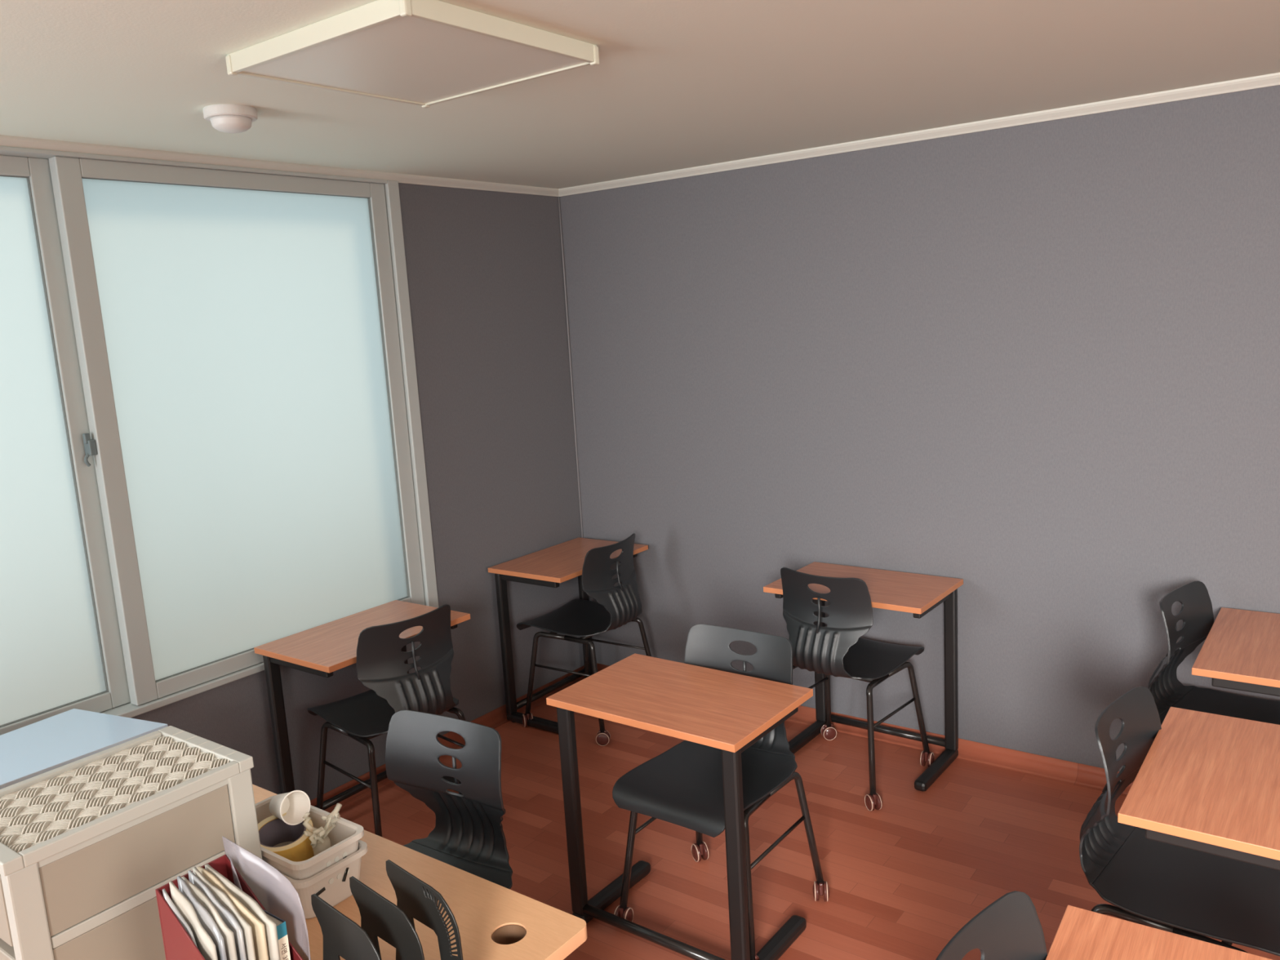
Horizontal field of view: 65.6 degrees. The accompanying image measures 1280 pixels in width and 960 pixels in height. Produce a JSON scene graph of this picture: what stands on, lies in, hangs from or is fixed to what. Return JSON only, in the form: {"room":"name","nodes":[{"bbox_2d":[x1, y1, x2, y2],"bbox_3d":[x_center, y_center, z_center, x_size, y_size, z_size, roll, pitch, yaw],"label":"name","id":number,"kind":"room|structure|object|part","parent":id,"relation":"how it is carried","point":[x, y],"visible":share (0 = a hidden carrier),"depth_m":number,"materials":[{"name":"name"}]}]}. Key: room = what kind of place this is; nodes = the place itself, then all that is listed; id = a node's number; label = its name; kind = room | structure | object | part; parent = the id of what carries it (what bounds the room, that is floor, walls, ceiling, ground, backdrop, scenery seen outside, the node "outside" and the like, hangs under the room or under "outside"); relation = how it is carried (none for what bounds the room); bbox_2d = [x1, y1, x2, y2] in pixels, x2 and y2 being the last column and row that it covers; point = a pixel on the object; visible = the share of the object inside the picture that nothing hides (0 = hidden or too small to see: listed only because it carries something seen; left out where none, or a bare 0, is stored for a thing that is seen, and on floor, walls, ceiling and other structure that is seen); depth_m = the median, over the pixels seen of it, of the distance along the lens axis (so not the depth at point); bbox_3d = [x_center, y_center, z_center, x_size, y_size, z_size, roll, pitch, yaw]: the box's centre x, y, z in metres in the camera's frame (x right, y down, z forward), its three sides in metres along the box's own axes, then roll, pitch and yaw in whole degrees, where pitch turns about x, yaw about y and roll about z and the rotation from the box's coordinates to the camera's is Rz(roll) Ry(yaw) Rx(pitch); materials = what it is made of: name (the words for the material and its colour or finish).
{"room":"classroom","nodes":[
{"label":"classroom","id":0,"kind":"room"},
{"bbox_2d":[130,182,584,800],"bbox_3d":[-1.980,0.266,2.549,0.200,2.263,5.400,4,12,36],"label":"wall","id":1,"kind":"structure","parent":0,"point":[485,269],"depth_m":4.12,"materials":[{"name":"grey paint"}]},
{"bbox_2d":[0,146,439,735],"bbox_3d":[-1.632,-0.101,2.919,0.142,1.653,2.438,4,12,36],"label":"window","id":2,"kind":"structure","parent":1,"relation":"in","point":[211,446],"depth_m":3.13,"materials":[{"name":"white glass"}]},
{"bbox_3d":[-1.989,-0.012,2.482,0.006,1.517,1.072,4,12,36],"label":"glass pane","id":3,"kind":"part","parent":2,"relation":"part of","materials":[{"name":"white glass"}]},
{"bbox_3d":[-1.986,-0.012,2.479,0.044,1.617,1.188,4,12,36],"label":"sash","id":4,"kind":"part","parent":2,"relation":"part of","materials":[{"name":"grey plastic"}]},
{"bbox_3d":[-1.259,-0.203,3.361,0.006,1.517,1.024,4,12,36],"label":"glass pane","id":5,"kind":"part","parent":2,"relation":"part of","materials":[{"name":"white glass"}]},
{"bbox_2d":[0,134,559,196],"bbox_3d":[-1.954,-0.827,2.297,0.026,0.030,5.400,4,12,36],"label":"trim","id":6,"kind":"structure","parent":1,"relation":"attached to","point":[5,140],"depth_m":3.23,"materials":[{"name":"grey wood"}]},
{"bbox_2d":[310,665,584,813],"bbox_3d":[-1.815,1.360,2.658,0.050,0.055,5.400,4,12,36],"label":"baseboard","id":7,"kind":"structure","parent":1,"relation":"attached to","point":[496,717],"depth_m":4.10,"materials":[{"name":"red wood"}]},
{"bbox_2d":[0,0,1279,188],"bbox_3d":[0.120,-0.766,0.750,5.600,0.120,5.800,4,12,36],"label":"ceiling","id":8,"kind":"structure","parent":0,"point":[675,84],"depth_m":2.42,"materials":[{"name":"white paint"}]},
{"bbox_2d":[203,103,257,133],"bbox_3d":[-1.026,-0.901,2.491,0.126,0.056,0.126,4,12,36],"label":"smoke detector","id":9,"kind":"object","parent":8,"relation":"attached to","point":[224,117],"visible":1,"depth_m":2.45,"materials":[{"name":"white plastic"}]},
{"bbox_2d":[225,0,599,108],"bbox_3d":[-0.462,-0.869,2.053,0.547,0.040,0.530,4,12,36],"label":"recessed light","id":10,"kind":"object","parent":8,"relation":"in","point":[424,53],"visible":1,"depth_m":1.97,"materials":[{"name":"beige"}]},
{"bbox_2d":[331,702,1279,959],"bbox_3d":[0.258,1.570,1.143,5.600,0.100,5.800,4,12,36],"label":"floor","id":11,"kind":"structure","parent":0,"point":[904,877],"depth_m":3.16,"materials":[{"name":"red wood"}]},
{"bbox_2d":[0,708,168,789],"bbox_3d":[-1.571,1.043,2.442,0.354,0.722,0.756,4,12,36],"label":"side table","id":12,"kind":"object","parent":11,"relation":"on","point":[45,745],"visible":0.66,"depth_m":2.51,"materials":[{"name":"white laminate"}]},
{"bbox_2d":[253,600,470,810],"bbox_3d":[-0.921,0.852,3.461,0.400,0.685,0.600,4,12,36],"label":"student desk","id":13,"kind":"object","parent":11,"relation":"on","point":[322,650],"visible":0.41,"depth_m":3.33,"materials":[{"name":"brown wood"}]},
{"bbox_3d":[-1.210,0.881,3.346,0.030,0.629,0.045,4,12,36],"label":"leg","id":14,"kind":"part","parent":13,"relation":"part of","materials":[{"name":"black metal"}]},
{"bbox_3d":[-0.896,0.792,3.767,0.030,0.629,0.045,4,12,36],"label":"leg","id":15,"kind":"part","parent":13,"relation":"part of","materials":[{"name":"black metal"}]},
{"bbox_2d":[306,604,466,836],"bbox_3d":[-0.845,0.810,3.362,0.490,0.792,0.480,6,13,44],"label":"chair","id":16,"kind":"object","parent":11,"relation":"on","point":[381,668],"visible":0.78,"depth_m":3.21,"materials":[{"name":"black plastic"}]},
{"bbox_3d":[-1.021,0.991,3.331,0.216,0.365,0.044,2,11,30],"label":"leg","id":17,"kind":"part","parent":16,"relation":"part of","materials":[{"name":"black metal"}]},
{"bbox_3d":[-0.868,1.007,3.185,0.044,0.365,0.216,-9,11,-31],"label":"leg","id":18,"kind":"part","parent":16,"relation":"part of","materials":[{"name":"black metal"}]},
{"bbox_3d":[-0.785,0.809,3.303,0.018,0.017,0.320,6,13,44],"label":"seat rail","id":19,"kind":"part","parent":16,"relation":"part of","materials":[{"name":"black metal"}]},
{"bbox_3d":[-0.869,0.780,3.379,0.422,0.053,0.390,6,13,44],"label":"seat","id":20,"kind":"part","parent":16,"relation":"part of","materials":[{"name":"black plastic"}]},
{"bbox_3d":[-0.724,0.610,3.198,0.101,0.358,0.360,6,13,44],"label":"backrest","id":21,"kind":"part","parent":16,"relation":"part of","materials":[{"name":"black plastic"}]},
{"bbox_3d":[-0.630,0.952,3.428,0.216,0.365,0.044,2,11,30],"label":"leg","id":22,"kind":"part","parent":16,"relation":"part of","materials":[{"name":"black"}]},
{"bbox_2d":[252,784,586,959],"bbox_3d":[-0.865,1.107,1.848,1.460,0.710,0.735,4,12,36],"label":"desk","id":23,"kind":"object","parent":11,"relation":"on","point":[495,922],"visible":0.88,"depth_m":1.68,"materials":[{"name":"brown wood"}]},
{"bbox_2d":[0,725,262,959],"bbox_3d":[-0.871,0.636,1.627,0.267,0.290,0.394,4,12,36],"label":"storage cabinet","id":24,"kind":"object","parent":23,"relation":"on","point":[87,843],"visible":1,"depth_m":1.54,"materials":[{"name":"grey plastic"}]},
{"bbox_3d":[-0.876,0.581,1.614,0.203,0.108,0.363,4,12,36],"label":"drawer","id":25,"kind":"part","parent":24,"relation":"part of","materials":[{"name":"beige plastic"}]},
{"bbox_3d":[-0.869,0.710,1.636,0.203,0.114,0.363,4,12,36],"label":"drawer","id":26,"kind":"part","parent":24,"relation":"part of","materials":[{"name":"beige plastic"}]},
{"bbox_3d":[-0.765,0.716,1.570,0.002,0.116,0.294,4,12,36],"label":"panel","id":27,"kind":"part","parent":24,"relation":"part of","materials":[{"name":"beige plastic"}]},
{"bbox_3d":[-0.876,0.502,1.608,0.233,0.014,0.334,4,12,36],"label":"woven panel","id":28,"kind":"part","parent":24,"relation":"part of","materials":[{"name":"beige plastic"}]},
{"bbox_3d":[-0.876,0.503,1.608,0.267,0.020,0.386,4,12,36],"label":"lid","id":29,"kind":"part","parent":24,"relation":"part of","materials":[{"name":"grey plastic"}]},
{"bbox_3d":[-0.773,0.586,1.548,0.002,0.109,0.294,4,12,36],"label":"panel","id":30,"kind":"part","parent":24,"relation":"part of","materials":[{"name":"beige"}]},
{"bbox_3d":[-0.769,0.649,1.559,0.006,0.018,0.294,4,12,36],"label":"rail","id":31,"kind":"part","parent":24,"relation":"part of","materials":[{"name":"grey plastic"}]},
{"bbox_2d":[155,854,303,959],"bbox_3d":[-0.545,0.688,1.386,0.250,0.230,0.107,4,12,36],"label":"magazine file","id":32,"kind":"object","parent":23,"relation":"on","point":[178,944],"visible":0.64,"depth_m":1.40,"materials":[{"name":"red plastic"}]},
{"bbox_2d":[162,888,196,946],"bbox_3d":[-0.629,0.688,1.391,0.081,0.228,0.013,4,12,36],"label":"document","id":33,"kind":"object","parent":32,"relation":"in","point":[185,925],"visible":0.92,"depth_m":1.38,"materials":[{"name":"paper"}]},
{"bbox_3d":[-0.574,0.697,1.344,0.247,0.230,0.002,4,12,36],"label":"panel","id":34,"kind":"part","parent":32,"relation":"part of","materials":[{"name":"red plastic"}]},
{"bbox_3d":[-0.644,0.682,1.459,0.003,0.230,0.107,4,12,36],"label":"panel","id":35,"kind":"part","parent":32,"relation":"part of","materials":[{"name":"red plastic"}]},
{"bbox_2d":[168,880,217,959],"bbox_3d":[-0.613,0.682,1.388,0.091,0.239,0.013,4,12,36],"label":"document","id":36,"kind":"object","parent":32,"relation":"in","point":[206,945],"visible":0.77,"depth_m":1.38,"materials":[{"name":"paper"}]},
{"bbox_2d":[177,875,226,959],"bbox_3d":[-0.604,0.681,1.393,0.103,0.239,0.011,4,12,36],"label":"document","id":37,"kind":"object","parent":32,"relation":"in","point":[206,921],"visible":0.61,"depth_m":1.38,"materials":[{"name":"paper"}]},
{"bbox_2d":[182,875,237,959],"bbox_3d":[-0.597,0.682,1.401,0.112,0.234,0.012,4,12,36],"label":"document","id":38,"kind":"object","parent":32,"relation":"in","point":[227,934],"visible":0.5,"depth_m":1.37,"materials":[{"name":"paper"}]},
{"bbox_2d":[187,870,246,959],"bbox_3d":[-0.590,0.679,1.406,0.122,0.237,0.008,4,12,36],"label":"document","id":39,"kind":"object","parent":32,"relation":"in","point":[228,917],"visible":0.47,"depth_m":1.38,"materials":[{"name":"paper"}]},
{"bbox_2d":[192,866,256,959],"bbox_3d":[-0.582,0.678,1.413,0.133,0.236,0.010,4,12,36],"label":"document","id":40,"kind":"object","parent":32,"relation":"in","point":[220,896],"visible":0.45,"depth_m":1.38,"materials":[{"name":"paper"}]},
{"bbox_2d":[196,866,268,959],"bbox_3d":[-0.574,0.679,1.418,0.152,0.230,0.010,4,12,36],"label":"document","id":41,"kind":"object","parent":32,"relation":"in","point":[257,926],"visible":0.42,"depth_m":1.38,"materials":[{"name":"beige paper"}]},
{"bbox_2d":[204,863,280,959],"bbox_3d":[-0.562,0.679,1.422,0.167,0.228,0.012,4,12,36],"label":"document","id":42,"kind":"object","parent":32,"relation":"in","point":[270,927],"visible":0.39,"depth_m":1.38,"materials":[{"name":"paper"}]},
{"bbox_3d":[-0.513,0.679,1.426,0.247,0.230,0.002,4,12,36],"label":"panel","id":43,"kind":"part","parent":32,"relation":"part of","materials":[{"name":"red plastic"}]},
{"bbox_2d":[262,909,290,959],"bbox_3d":[-0.572,0.701,1.452,0.191,0.176,0.018,4,12,36],"label":"book","id":44,"kind":"object","parent":32,"relation":"in","point":[283,944],"visible":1,"depth_m":1.39,"materials":[{"name":"paper"}]},
{"bbox_2d":[229,856,242,890],"bbox_3d":[-0.564,0.671,1.462,0.080,0.232,0.015,4,12,36],"label":"folder","id":45,"kind":"object","parent":23,"relation":"on","point":[237,883],"visible":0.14,"depth_m":1.46,"materials":[{"name":"grey paper"}]},
{"bbox_2d":[222,835,311,959],"bbox_3d":[-0.540,0.662,1.459,0.190,0.250,0.013,4,12,36],"label":"folder","id":46,"kind":"object","parent":23,"relation":"on","point":[275,892],"visible":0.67,"depth_m":1.44,"materials":[{"name":"grey"}]},
{"bbox_2d":[283,840,367,919],"bbox_3d":[-0.631,0.698,1.803,0.274,0.082,0.150,4,12,36],"label":"storage basket","id":47,"kind":"object","parent":23,"relation":"on","point":[331,884],"visible":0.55,"depth_m":1.72,"materials":[{"name":"beige plastic"}]},
{"bbox_2d":[254,795,364,879],"bbox_3d":[-0.632,0.679,1.800,0.270,0.108,0.146,4,12,36],"label":"storage basket","id":48,"kind":"object","parent":47,"relation":"in","point":[336,837],"visible":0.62,"depth_m":1.76,"materials":[{"name":"beige plastic"}]},
{"bbox_2d":[257,812,315,862],"bbox_3d":[-0.648,0.661,1.801,0.108,0.075,0.116,-8,10,-23],"label":"tape roll","id":49,"kind":"object","parent":48,"relation":"in","point":[273,831],"visible":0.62,"depth_m":1.81,"materials":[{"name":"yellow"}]},
{"bbox_2d":[269,790,310,825],"bbox_3d":[-0.646,0.594,1.817,0.066,0.060,0.060,4,12,39],"label":"paper cup","id":50,"kind":"object","parent":49,"relation":"on","point":[296,803],"visible":1,"depth_m":1.82,"materials":[{"name":"beige paper"}]},
{"bbox_2d":[325,861,331,866],"bbox_3d":[-0.540,0.662,1.714,0.008,0.010,0.010,4,12,36],"label":"vent","id":51,"kind":"object","parent":48,"relation":"attached to","point":[328,864],"depth_m":1.71,"materials":[{"name":"grey plastic"}]},
{"bbox_2d":[334,856,339,862],"bbox_3d":[-0.530,0.659,1.728,0.008,0.010,0.010,4,12,36],"label":"vent","id":52,"kind":"object","parent":48,"relation":"attached to","point":[336,858],"depth_m":1.73,"materials":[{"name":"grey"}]},
{"bbox_2d":[328,878,333,884],"bbox_3d":[-0.537,0.694,1.718,0.008,0.010,0.010,4,12,36],"label":"vent","id":53,"kind":"object","parent":47,"relation":"attached to","point":[331,880],"depth_m":1.72,"materials":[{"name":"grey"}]},
{"bbox_2d":[337,873,342,879],"bbox_3d":[-0.527,0.691,1.732,0.008,0.010,0.010,4,12,36],"label":"vent","id":54,"kind":"object","parent":47,"relation":"attached to","point":[339,875],"depth_m":1.73,"materials":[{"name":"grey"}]},
{"bbox_2d":[311,859,462,959],"bbox_3d":[-0.363,0.686,1.437,0.187,0.197,0.131,4,12,36],"label":"file sorter","id":55,"kind":"object","parent":23,"relation":"on","point":[380,917],"visible":1,"depth_m":1.43,"materials":[{"name":"black plastic"}]},
{"bbox_2d":[385,710,512,888],"bbox_3d":[-0.519,0.980,2.237,0.480,0.792,0.490,2,11,31],"label":"chair","id":56,"kind":"object","parent":11,"relation":"on","point":[468,835],"visible":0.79,"depth_m":2.37,"materials":[{"name":"black plastic"}]},
{"bbox_3d":[-0.536,0.957,2.206,0.390,0.053,0.422,2,11,31],"label":"seat","id":57,"kind":"part","parent":56,"relation":"part of","materials":[{"name":"black plastic"}]},
{"bbox_2d":[488,537,648,733],"bbox_3d":[-0.282,0.666,4.341,0.400,0.685,0.600,4,12,36],"label":"student desk","id":58,"kind":"object","parent":11,"relation":"on","point":[550,566],"visible":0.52,"depth_m":4.21,"materials":[{"name":"brown wood"}]},
{"bbox_3d":[-0.570,0.695,4.225,0.030,0.629,0.045,4,12,36],"label":"leg","id":59,"kind":"part","parent":58,"relation":"part of","materials":[{"name":"black metal"}]},
{"bbox_3d":[-0.257,0.606,4.646,0.030,0.629,0.045,4,12,36],"label":"leg","id":60,"kind":"part","parent":58,"relation":"part of","materials":[{"name":"black metal"}]},
{"bbox_2d":[516,533,651,746],"bbox_3d":[-0.229,0.630,4.218,0.490,0.792,0.480,3,12,34],"label":"chair","id":61,"kind":"object","parent":11,"relation":"on","point":[616,606],"visible":0.98,"depth_m":4.10,"materials":[{"name":"black plastic"}]},
{"bbox_3d":[-0.392,0.815,4.156,0.216,0.365,0.044,0,10,20],"label":"leg","id":62,"kind":"part","parent":61,"relation":"part of","materials":[{"name":"black metal"}]},
{"bbox_3d":[-0.257,0.600,4.231,0.422,0.053,0.390,3,12,34],"label":"seat","id":63,"kind":"part","parent":61,"relation":"part of","materials":[{"name":"black plastic"}]},
{"bbox_3d":[-0.224,0.827,4.030,0.209,0.365,0.071,3,12,34],"label":"leg","id":64,"kind":"part","parent":61,"relation":"part of","materials":[{"name":"black metal"}]},
{"bbox_3d":[-0.199,0.757,4.436,0.044,0.365,0.216,-12,13,-40],"label":"leg","id":65,"kind":"part","parent":61,"relation":"part of","materials":[{"name":"black metal"}]},
{"bbox_3d":[-0.160,0.626,4.169,0.018,0.017,0.320,3,12,34],"label":"seat rail","id":66,"kind":"part","parent":61,"relation":"part of","materials":[{"name":"black metal"}]},
{"bbox_3d":[-0.088,0.425,4.078,0.101,0.358,0.360,3,12,34],"label":"backrest","id":67,"kind":"part","parent":61,"relation":"part of","materials":[{"name":"black plastic"}]},
{"bbox_3d":[-0.024,0.766,4.317,0.216,0.365,0.044,0,10,20],"label":"leg","id":68,"kind":"part","parent":61,"relation":"part of","materials":[{"name":"black metal"}]},
{"bbox_2d":[546,653,813,959],"bbox_3d":[0.123,0.912,2.732,0.600,0.685,0.400,4,12,37],"label":"student desk","id":69,"kind":"object","parent":11,"relation":"on","point":[728,712],"visible":0.9,"depth_m":2.64,"materials":[{"name":"brown wood"}]},
{"bbox_3d":[-0.187,0.918,2.763,0.045,0.629,0.030,4,12,37],"label":"leg","id":70,"kind":"part","parent":69,"relation":"part of","materials":[{"name":"black metal"}]},
{"bbox_3d":[0.237,0.947,2.443,0.045,0.629,0.030,4,12,37],"label":"leg","id":71,"kind":"part","parent":69,"relation":"part of","materials":[{"name":"black metal"}]},
{"bbox_2d":[612,623,829,959],"bbox_3d":[0.208,0.849,2.759,0.480,0.792,0.490,4,12,36],"label":"chair","id":72,"kind":"object","parent":11,"relation":"on","point":[682,785],"visible":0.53,"depth_m":2.77,"materials":[{"name":"black plastic"}]},
{"bbox_3d":[0.025,1.016,2.815,0.216,0.365,0.044,-11,12,-38],"label":"leg","id":73,"kind":"part","parent":72,"relation":"part of","materials":[{"name":"black metal"}]},
{"bbox_3d":[0.150,0.981,2.982,0.044,0.365,0.216,1,10,22],"label":"leg","id":74,"kind":"part","parent":72,"relation":"part of","materials":[{"name":"black metal"}]},
{"bbox_3d":[0.188,0.826,2.729,0.390,0.053,0.422,4,12,36],"label":"seat","id":75,"kind":"part","parent":72,"relation":"part of","materials":[{"name":"black plastic"}]},
{"bbox_3d":[0.305,0.605,2.868,0.360,0.358,0.101,4,12,36],"label":"backrest","id":76,"kind":"part","parent":72,"relation":"part of","materials":[{"name":"black plastic"}]},
{"bbox_3d":[0.302,1.034,2.611,0.044,0.365,0.216,1,10,22],"label":"leg","id":77,"kind":"part","parent":72,"relation":"part of","materials":[{"name":"black metal"}]},
{"bbox_3d":[0.427,0.999,2.778,0.216,0.365,0.044,-11,12,-38],"label":"leg","id":78,"kind":"part","parent":72,"relation":"part of","materials":[{"name":"black metal"}]},
{"bbox_2d":[780,567,934,811],"bbox_3d":[0.755,0.677,3.586,0.480,0.792,0.490,5,13,42],"label":"chair","id":79,"kind":"object","parent":11,"relation":"on","point":[837,649],"visible":0.95,"depth_m":3.42,"materials":[{"name":"black plastic"}]},
{"bbox_3d":[0.619,0.494,3.416,0.360,0.358,0.101,5,13,42],"label":"backrest","id":80,"kind":"part","parent":79,"relation":"part of","materials":[{"name":"black plastic"}]},
{"bbox_3d":[0.698,0.811,3.795,0.044,0.365,0.216,2,11,28],"label":"leg","id":81,"kind":"part","parent":79,"relation":"part of","materials":[{"name":"black metal"}]},
{"bbox_3d":[0.698,0.684,3.524,0.320,0.017,0.018,5,13,42],"label":"seat rail","id":82,"kind":"part","parent":79,"relation":"part of","materials":[{"name":"black metal"}]},
{"bbox_3d":[0.812,0.869,3.411,0.044,0.365,0.216,2,11,28],"label":"leg","id":83,"kind":"part","parent":79,"relation":"part of","materials":[{"name":"black metal"}]},
{"bbox_3d":[0.775,0.644,3.604,0.390,0.053,0.422,5,13,42],"label":"seat","id":84,"kind":"part","parent":79,"relation":"part of","materials":[{"name":"black plastic"}]},
{"bbox_3d":[0.954,0.835,3.564,0.216,0.365,0.044,-10,11,-33],"label":"leg","id":85,"kind":"part","parent":79,"relation":"part of","materials":[{"name":"black metal"}]},
{"bbox_2d":[763,561,963,791],"bbox_3d":[0.831,0.712,3.672,0.600,0.685,0.400,4,12,37],"label":"student desk","id":86,"kind":"object","parent":11,"relation":"on","point":[918,594],"visible":0.72,"depth_m":3.63,"materials":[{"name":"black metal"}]},
{"bbox_3d":[0.718,0.664,3.959,0.045,0.629,0.030,4,12,37],"label":"leg","id":87,"kind":"part","parent":86,"relation":"part of","materials":[{"name":"black metal"}]},
{"bbox_3d":[1.140,0.693,3.637,0.045,0.629,0.030,4,12,37],"label":"leg","id":88,"kind":"part","parent":86,"relation":"part of","materials":[{"name":"black metal"}]},
{"bbox_2d":[935,890,1047,959],"bbox_3d":[0.628,1.058,1.369,0.490,0.792,0.480,6,13,43],"label":"chair","id":89,"kind":"object","parent":11,"relation":"on","point":[1010,927],"visible":1,"depth_m":1.50,"materials":[{"name":"black plastic"}]},
{"bbox_2d":[1045,905,1272,959],"bbox_3d":[0.733,1.107,1.360,0.400,0.685,0.600,3,12,34],"label":"student desk","id":90,"kind":"object","parent":11,"relation":"on","point":[1082,934],"visible":1,"depth_m":1.55,"materials":[{"name":"brown wood"}]},
{"bbox_2d":[1079,686,1279,956],"bbox_3d":[1.201,0.898,2.119,0.490,0.792,0.480,5,13,43],"label":"chair","id":91,"kind":"object","parent":11,"relation":"on","point":[1200,895],"visible":0.97,"depth_m":2.14,"materials":[{"name":"black plastic"}]},
{"bbox_3d":[1.053,0.671,2.208,0.101,0.358,0.360,5,13,43],"label":"backrest","id":92,"kind":"part","parent":91,"relation":"part of","materials":[{"name":"black plastic"}]},
{"bbox_3d":[1.006,1.077,2.103,0.216,0.365,0.044,2,11,29],"label":"leg","id":93,"kind":"part","parent":91,"relation":"part of","materials":[{"name":"black metal"}]},
{"bbox_3d":[1.223,0.872,2.093,0.422,0.053,0.390,5,13,43],"label":"seat","id":94,"kind":"part","parent":91,"relation":"part of","materials":[{"name":"black plastic"}]},
{"bbox_3d":[1.161,1.092,1.960,0.044,0.365,0.216,-9,11,-32],"label":"leg","id":95,"kind":"part","parent":91,"relation":"part of","materials":[{"name":"black metal"}]},
{"bbox_3d":[1.257,0.896,2.066,0.018,0.017,0.320,5,13,43],"label":"seat rail","id":96,"kind":"part","parent":91,"relation":"part of","materials":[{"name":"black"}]},
{"bbox_2d":[1117,706,1279,871],"bbox_3d":[1.291,0.948,2.111,0.400,0.685,0.600,4,12,36],"label":"student desk","id":97,"kind":"object","parent":11,"relation":"on","point":[1208,783],"visible":0.98,"depth_m":2.01,"materials":[{"name":"brown wood"}]},
{"bbox_2d":[1147,581,1279,724],"bbox_3d":[1.748,0.736,2.890,0.480,0.792,0.490,-12,13,-41],"label":"chair","id":98,"kind":"object","parent":11,"relation":"on","point":[1196,613],"visible":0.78,"depth_m":3.02,"materials":[{"name":"black plastic"}]},
{"bbox_3d":[1.610,0.507,2.990,0.360,0.358,0.101,-12,13,-41],"label":"backrest","id":99,"kind":"part","parent":98,"relation":"part of","materials":[{"name":"black plastic"}]},
{"bbox_3d":[1.768,0.710,2.863,0.390,0.053,0.422,-12,13,-41],"label":"seat","id":100,"kind":"part","parent":98,"relation":"part of","materials":[{"name":"black plastic"}]},
{"bbox_2d":[1191,607,1279,696],"bbox_3d":[1.828,0.797,2.816,0.400,0.685,0.600,4,12,36],"label":"student desk","id":101,"kind":"object","parent":11,"relation":"on","point":[1241,650],"visible":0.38,"depth_m":2.72,"materials":[{"name":"brown wood"}]},
{"bbox_2d":[560,84,1279,771],"bbox_3d":[1.849,-0.062,3.154,5.600,2.263,0.200,4,12,36],"label":"wall","id":102,"kind":"structure","parent":0,"point":[1036,366],"depth_m":3.53,"materials":[{"name":"grey paint"}]},
{"bbox_2d":[557,196,583,537],"bbox_3d":[-0.299,-0.194,4.606,0.008,2.172,0.014,-5,10,-8],"label":"trim","id":103,"kind":"structure","parent":102,"relation":"attached to","point":[558,197],"depth_m":4.55,"materials":[{"name":"grey paint"}]},
{"bbox_2d":[596,662,1133,795],"bbox_3d":[1.839,1.046,3.238,5.200,0.055,0.050,4,12,36],"label":"baseboard","id":104,"kind":"structure","parent":102,"relation":"attached to","point":[1084,775],"depth_m":3.64,"materials":[{"name":"red wood"}]},
{"bbox_2d":[558,72,1279,196],"bbox_3d":[1.716,-1.142,2.880,5.200,0.030,0.026,4,12,36],"label":"trim","id":105,"kind":"structure","parent":102,"relation":"attached to","point":[1273,79],"depth_m":3.35,"materials":[{"name":"grey"}]}
]}

